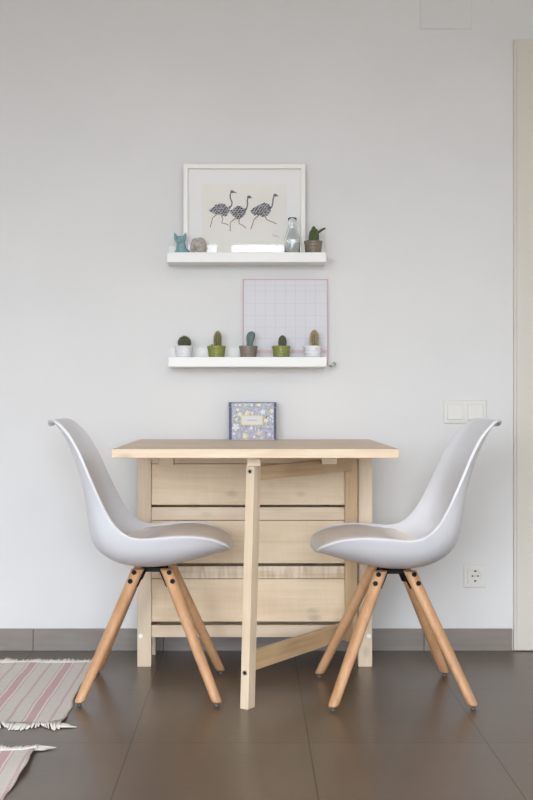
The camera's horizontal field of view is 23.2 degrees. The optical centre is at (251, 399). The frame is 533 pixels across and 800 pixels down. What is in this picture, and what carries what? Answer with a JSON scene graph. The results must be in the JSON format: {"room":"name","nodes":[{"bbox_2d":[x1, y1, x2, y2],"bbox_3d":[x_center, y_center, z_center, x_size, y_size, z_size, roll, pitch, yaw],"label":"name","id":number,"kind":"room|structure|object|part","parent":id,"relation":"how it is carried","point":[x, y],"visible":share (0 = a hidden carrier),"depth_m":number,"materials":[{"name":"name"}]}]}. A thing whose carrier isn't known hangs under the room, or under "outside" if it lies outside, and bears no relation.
{"room":"dining room","nodes":[
{"label":"dining room","id":0,"kind":"room"},
{"bbox_2d":[0,0,532,649],"bbox_3d":[-0.550,-0.432,4.610,5.300,2.620,0.100,0,0,0],"label":"wall","id":1,"kind":"structure","parent":0,"point":[402,133],"depth_m":4.56,"materials":[{"name":"white paint"}]},
{"bbox_2d":[167,246,325,265],"bbox_3d":[-0.018,-0.505,4.497,0.544,0.070,0.127,0,0,0],"label":"ledge","id":2,"kind":"object","parent":1,"relation":"attached to","point":[174,258],"visible":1,"depth_m":4.43,"materials":[{"name":"white paint"}]},
{"bbox_2d":[174,233,189,251],"bbox_3d":[-0.240,-0.528,4.475,0.057,0.096,0.046,0,0,0],"label":"cat figurine","id":3,"kind":"object","parent":2,"relation":"on","point":[180,240],"visible":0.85,"depth_m":4.46,"materials":[{"name":"teal ceramic"}]},
{"bbox_2d":[190,237,206,251],"bbox_3d":[-0.184,-0.521,4.476,0.056,0.077,0.040,0,0,0],"label":"animal figurine","id":4,"kind":"object","parent":2,"relation":"on","point":[199,244],"visible":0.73,"depth_m":4.46,"materials":[{"name":"grey stone"}]},
{"bbox_2d":[183,164,304,251],"bbox_3d":[-0.026,-0.651,4.528,0.424,0.338,0.024,0,-1,0],"label":"framed picture","id":5,"kind":"object","parent":2,"relation":"on","point":[232,207],"visible":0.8,"depth_m":4.53,"materials":[{"name":"white"}]},
{"bbox_2d":[202,184,286,251],"bbox_3d":[-0.027,-0.633,4.533,0.295,0.242,0.003,0,-1,0],"label":"print","id":6,"kind":"object","parent":5,"relation":"attached to","point":[235,217],"depth_m":4.53,"materials":[{"name":"white paper"}]},
{"bbox_3d":[-0.018,-0.505,4.554,0.544,0.070,0.012,0,0,0],"label":"rail","id":7,"kind":"part","parent":2,"relation":"part of","materials":[{"name":"white paint"}]},
{"bbox_2d":[285,217,299,251],"bbox_3d":[0.139,-0.555,4.478,0.054,0.145,0.054,0,0,0],"label":"glass bottle","id":8,"kind":"object","parent":2,"relation":"on","point":[292,238],"visible":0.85,"depth_m":4.46,"materials":[{"name":"clear glass"}]},
{"bbox_2d":[304,226,325,251],"bbox_3d":[0.211,-0.541,4.482,0.065,0.118,0.065,0,0,45],"label":"potted cactus","id":9,"kind":"object","parent":2,"relation":"on","point":[313,244],"visible":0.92,"depth_m":4.46,"materials":[{"name":"brown ceramic"}]},
{"bbox_3d":[0.205,-0.563,4.478,0.019,0.046,0.017,0,0,0],"label":"stem","id":10,"kind":"part","parent":9,"relation":"part of","materials":[{"name":"green plant"}]},
{"bbox_3d":[0.215,-0.559,4.471,0.018,0.038,0.016,0,0,0],"label":"stem","id":11,"kind":"part","parent":9,"relation":"part of","materials":[{"name":"green plant"}]},
{"bbox_2d":[168,348,326,367],"bbox_3d":[-0.015,-0.148,4.497,0.540,0.070,0.127,0,0,0],"label":"ledge","id":12,"kind":"object","parent":1,"relation":"attached to","point":[199,359],"visible":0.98,"depth_m":4.43,"materials":[{"name":"white paint"}]},
{"bbox_2d":[175,336,192,356],"bbox_3d":[-0.234,-0.174,4.482,0.065,0.099,0.065,0,0,0],"label":"potted cactus","id":13,"kind":"object","parent":12,"relation":"on","point":[183,349],"visible":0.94,"depth_m":4.46,"materials":[{"name":"white ceramic"}]},
{"bbox_2d":[175,346,192,356],"bbox_3d":[-0.234,-0.156,4.482,0.065,0.062,0.065,0,0,0],"label":"pot","id":14,"kind":"object","parent":13,"relation":"on","point":[181,351],"depth_m":4.46,"materials":[{"name":"white ceramic"}]},
{"bbox_3d":[-0.015,-0.148,4.554,0.540,0.070,0.012,0,0,0],"label":"rail","id":15,"kind":"part","parent":12,"relation":"part of","materials":[{"name":"white paint"}]},
{"bbox_2d":[207,330,225,356],"bbox_3d":[-0.122,-0.183,4.482,0.065,0.116,0.065,0,0,0],"label":"potted cactus","id":16,"kind":"object","parent":12,"relation":"on","point":[217,350],"visible":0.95,"depth_m":4.46,"materials":[{"name":"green ceramic"}]},
{"bbox_2d":[207,346,225,356],"bbox_3d":[-0.122,-0.156,4.482,0.065,0.062,0.065,0,0,0],"label":"pot","id":17,"kind":"object","parent":16,"relation":"on","point":[213,351],"depth_m":4.46,"materials":[{"name":"green ceramic"}]},
{"bbox_2d":[239,331,257,356],"bbox_3d":[-0.013,-0.182,4.482,0.065,0.114,0.065,0,0,0],"label":"potted cactus","id":18,"kind":"object","parent":12,"relation":"on","point":[249,350],"visible":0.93,"depth_m":4.46,"materials":[{"name":"brown ceramic"}]},
{"bbox_2d":[239,346,257,356],"bbox_3d":[-0.013,-0.156,4.482,0.065,0.062,0.065,0,0,0],"label":"pot","id":19,"kind":"object","parent":18,"relation":"on","point":[245,351],"depth_m":4.46,"materials":[{"name":"brown ceramic"}]},
{"bbox_2d":[272,335,290,356],"bbox_3d":[0.101,-0.175,4.482,0.065,0.100,0.065,0,0,0],"label":"potted cactus","id":20,"kind":"object","parent":12,"relation":"on","point":[281,350],"visible":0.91,"depth_m":4.46,"materials":[{"name":"green ceramic"}]},
{"bbox_2d":[243,279,327,363],"bbox_3d":[0.117,-0.274,4.544,0.297,0.298,0.018,0,0,0],"label":"board","id":21,"kind":"object","parent":12,"relation":"on","point":[272,308],"visible":0.81,"depth_m":4.54,"materials":[{"name":"white paper"}]},
{"bbox_2d":[303,329,321,356],"bbox_3d":[0.209,-0.184,4.482,0.065,0.119,0.065,0,0,0],"label":"potted cactus","id":22,"kind":"object","parent":12,"relation":"on","point":[313,350],"visible":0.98,"depth_m":4.47,"materials":[{"name":"white ceramic"}]},
{"bbox_2d":[0,628,511,650],"bbox_3d":[-1.144,0.840,4.555,4.110,0.077,0.010,0,0,0],"label":"baseboard","id":23,"kind":"structure","parent":1,"relation":"attached to","point":[11,639],"depth_m":4.55,"materials":[{"name":"tile"}]},
{"bbox_2d":[444,400,486,422],"bbox_3d":[0.747,0.042,4.553,0.151,0.081,0.014,0,0,0],"label":"light switch","id":24,"kind":"object","parent":1,"relation":"attached to","point":[455,411],"visible":0.87,"depth_m":4.55,"materials":[{"name":"white plastic"}]},
{"bbox_2d":[464,564,485,586],"bbox_3d":[0.781,0.617,4.555,0.080,0.081,0.010,0,0,0],"label":"power socket","id":25,"kind":"object","parent":1,"relation":"attached to","point":[474,574],"visible":1,"depth_m":4.55,"materials":[{"name":"white plastic"}]},
{"bbox_2d":[513,39,532,649],"bbox_3d":[1.398,-0.193,4.527,0.964,2.135,0.066,0,0,0],"label":"door","id":26,"kind":"structure","parent":1,"relation":"in","point":[522,48],"depth_m":4.54,"materials":[{"name":"beige paint"}]},
{"bbox_2d":[0,650,532,799],"bbox_3d":[-0.550,0.903,1.680,5.500,0.050,5.960,0,0,0],"label":"floor","id":27,"kind":"structure","parent":0,"point":[400,728],"depth_m":3.40,"materials":[{"name":"brown tile"}]},
{"bbox_2d":[0,744,55,799],"bbox_3d":[-0.873,0.868,2.844,0.761,0.020,0.926,0,0,0],"label":"striped rug","id":28,"kind":"object","parent":27,"relation":"on","point":[13,760],"visible":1,"depth_m":3.12,"materials":[{"name":"fabric"}]},
{"bbox_2d":[0,658,91,730],"bbox_3d":[-0.861,0.870,3.919,0.786,0.017,0.956,0,0,0],"label":"striped rug","id":29,"kind":"object","parent":27,"relation":"on","point":[37,692],"visible":0.95,"depth_m":3.90,"materials":[{"name":"fabric"}]},
{"bbox_2d":[48,418,231,706],"bbox_3d":[-0.336,0.467,3.950,0.551,0.821,0.468,0,0,0],"label":"chair","id":30,"kind":"object","parent":27,"relation":"on","point":[121,537],"visible":1,"depth_m":3.81,"materials":[{"name":"white plastic"}]},
{"bbox_3d":[-0.417,0.686,3.809,0.249,0.362,0.039,0,0,-44],"label":"leg","id":31,"kind":"part","parent":30,"relation":"part of","materials":[{"name":"brown wood"}]},
{"bbox_3d":[-0.417,0.686,4.091,0.249,0.362,0.039,0,0,44],"label":"leg","id":32,"kind":"part","parent":30,"relation":"part of","materials":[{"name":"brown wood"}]},
{"bbox_3d":[-0.179,0.686,3.809,0.249,0.362,0.039,0,0,44],"label":"leg","id":33,"kind":"part","parent":30,"relation":"part of","materials":[{"name":"brown wood"}]},
{"bbox_3d":[-0.179,0.686,4.091,0.249,0.362,0.039,0,0,-44],"label":"leg","id":34,"kind":"part","parent":30,"relation":"part of","materials":[{"name":"brown wood"}]},
{"bbox_2d":[111,439,398,709],"bbox_3d":[0.009,0.507,4.074,0.801,0.742,0.913,0,0,0],"label":"table","id":35,"kind":"object","parent":27,"relation":"on","point":[271,497],"visible":0.91,"depth_m":4.28,"materials":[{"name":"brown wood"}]},
{"bbox_3d":[-0.354,0.520,4.293,0.046,0.716,0.034,0,0,0],"label":"leg","id":36,"kind":"part","parent":35,"relation":"part of","materials":[{"name":"brown wood"}]},
{"bbox_3d":[-0.354,0.520,4.491,0.046,0.716,0.034,0,0,0],"label":"leg","id":37,"kind":"part","parent":35,"relation":"part of","materials":[{"name":"brown wood"}]},
{"bbox_3d":[0.009,0.761,4.290,0.680,0.040,0.020,0,0,0],"label":"rail","id":38,"kind":"part","parent":35,"relation":"part of","materials":[{"name":"brown wood"}]},
{"bbox_3d":[-0.004,0.533,3.709,0.039,0.690,0.052,0,0,31],"label":"gate leg","id":39,"kind":"part","parent":35,"relation":"part of","materials":[{"name":"brown wood"}]},
{"bbox_3d":[0.009,0.470,4.497,0.680,0.615,0.014,0,0,0],"label":"panel","id":40,"kind":"part","parent":35,"relation":"part of","materials":[{"name":"brown wood"}]},
{"bbox_2d":[229,402,276,439],"bbox_3d":[0.002,0.072,4.495,0.165,0.129,0.043,0,0,0],"label":"floral box","id":41,"kind":"object","parent":35,"relation":"on","point":[247,420],"visible":1,"depth_m":4.47,"materials":[{"name":"blue"}]},
{"bbox_3d":[0.000,0.070,4.474,0.077,0.034,0.001,0,0,0],"label":"label plate","id":42,"kind":"part","parent":41,"relation":"part of","materials":[{"name":"yellow"}]},
{"bbox_3d":[0.002,0.016,4.495,0.165,0.018,0.043,0,0,0],"label":"lid","id":43,"kind":"part","parent":41,"relation":"part of","materials":[{"name":"multicoloured"}]},
{"bbox_3d":[0.009,0.186,4.290,0.680,0.046,0.020,0,0,0],"label":"rail","id":44,"kind":"part","parent":35,"relation":"part of","materials":[{"name":"brown wood"}]},
{"bbox_3d":[0.009,0.567,4.290,0.680,0.040,0.020,0,0,0],"label":"rail","id":45,"kind":"part","parent":35,"relation":"part of","materials":[{"name":"brown wood"}]},
{"bbox_3d":[0.009,0.374,4.290,0.680,0.043,0.020,0,0,0],"label":"rail","id":46,"kind":"part","parent":35,"relation":"part of","materials":[{"name":"brown wood"}]},
{"bbox_3d":[0.009,0.660,4.289,0.680,0.141,0.012,0,0,0],"label":"panel","id":47,"kind":"part","parent":35,"relation":"part of","materials":[{"name":"brown wood"}]},
{"bbox_3d":[0.009,0.468,4.289,0.680,0.140,0.012,0,0,0],"label":"panel","id":48,"kind":"part","parent":35,"relation":"part of","materials":[{"name":"brown wood"}]},
{"bbox_3d":[0.009,0.278,4.289,0.680,0.135,0.012,0,0,0],"label":"panel","id":49,"kind":"part","parent":35,"relation":"part of","materials":[{"name":"brown wood"}]},
{"bbox_3d":[0.159,0.747,3.983,0.022,0.053,0.608,0,0,31],"label":"gate arm","id":50,"kind":"part","parent":35,"relation":"part of","materials":[{"name":"beige wood"}]},
{"bbox_3d":[0.166,0.209,3.986,0.022,0.041,0.597,0,0,31],"label":"gate arm","id":51,"kind":"part","parent":35,"relation":"part of","materials":[{"name":"beige wood"}]},
{"bbox_3d":[0.372,0.520,4.293,0.046,0.716,0.034,0,0,0],"label":"leg","id":52,"kind":"part","parent":35,"relation":"part of","materials":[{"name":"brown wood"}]},
{"bbox_2d":[310,418,501,710],"bbox_3d":[0.459,0.467,3.906,0.557,0.821,0.472,0,0,-2],"label":"chair","id":53,"kind":"object","parent":27,"relation":"on","point":[431,531],"visible":1,"depth_m":3.80,"materials":[{"name":"white plastic"}]},
{"bbox_3d":[0.295,0.686,4.043,0.252,0.362,0.039,0,0,42],"label":"leg","id":54,"kind":"part","parent":53,"relation":"part of","materials":[{"name":"brown wood"}]},
{"bbox_3d":[0.305,0.686,3.759,0.039,0.362,0.252,0,0,44],"label":"leg","id":55,"kind":"part","parent":53,"relation":"part of","materials":[{"name":"brown wood"}]},
{"bbox_3d":[0.536,0.686,4.051,0.039,0.362,0.252,0,0,44],"label":"leg","id":56,"kind":"part","parent":53,"relation":"part of","materials":[{"name":"brown wood"}]},
{"bbox_3d":[0.546,0.686,3.767,0.252,0.362,0.039,0,0,42],"label":"leg","id":57,"kind":"part","parent":53,"relation":"part of","materials":[{"name":"brown wood"}]},
{"bbox_2d":[272,346,290,356],"bbox_3d":[0.101,-0.156,4.482,0.065,0.062,0.065,0,0,0],"label":"pot","id":58,"kind":"object","parent":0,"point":[278,351],"depth_m":4.46,"materials":[{"name":"green ceramic"}]},
{"bbox_2d":[303,346,321,356],"bbox_3d":[0.209,-0.156,4.482,0.065,0.062,0.065,0,0,0],"label":"pot","id":59,"kind":"object","parent":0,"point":[309,351],"depth_m":4.46,"materials":[{"name":"white ceramic"}]},
{"bbox_2d":[304,240,322,251],"bbox_3d":[0.211,-0.515,4.482,0.065,0.066,0.065,0,0,0],"label":"pot","id":60,"kind":"object","parent":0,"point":[310,245],"depth_m":4.46,"materials":[{"name":"brown ceramic"}]}
]}

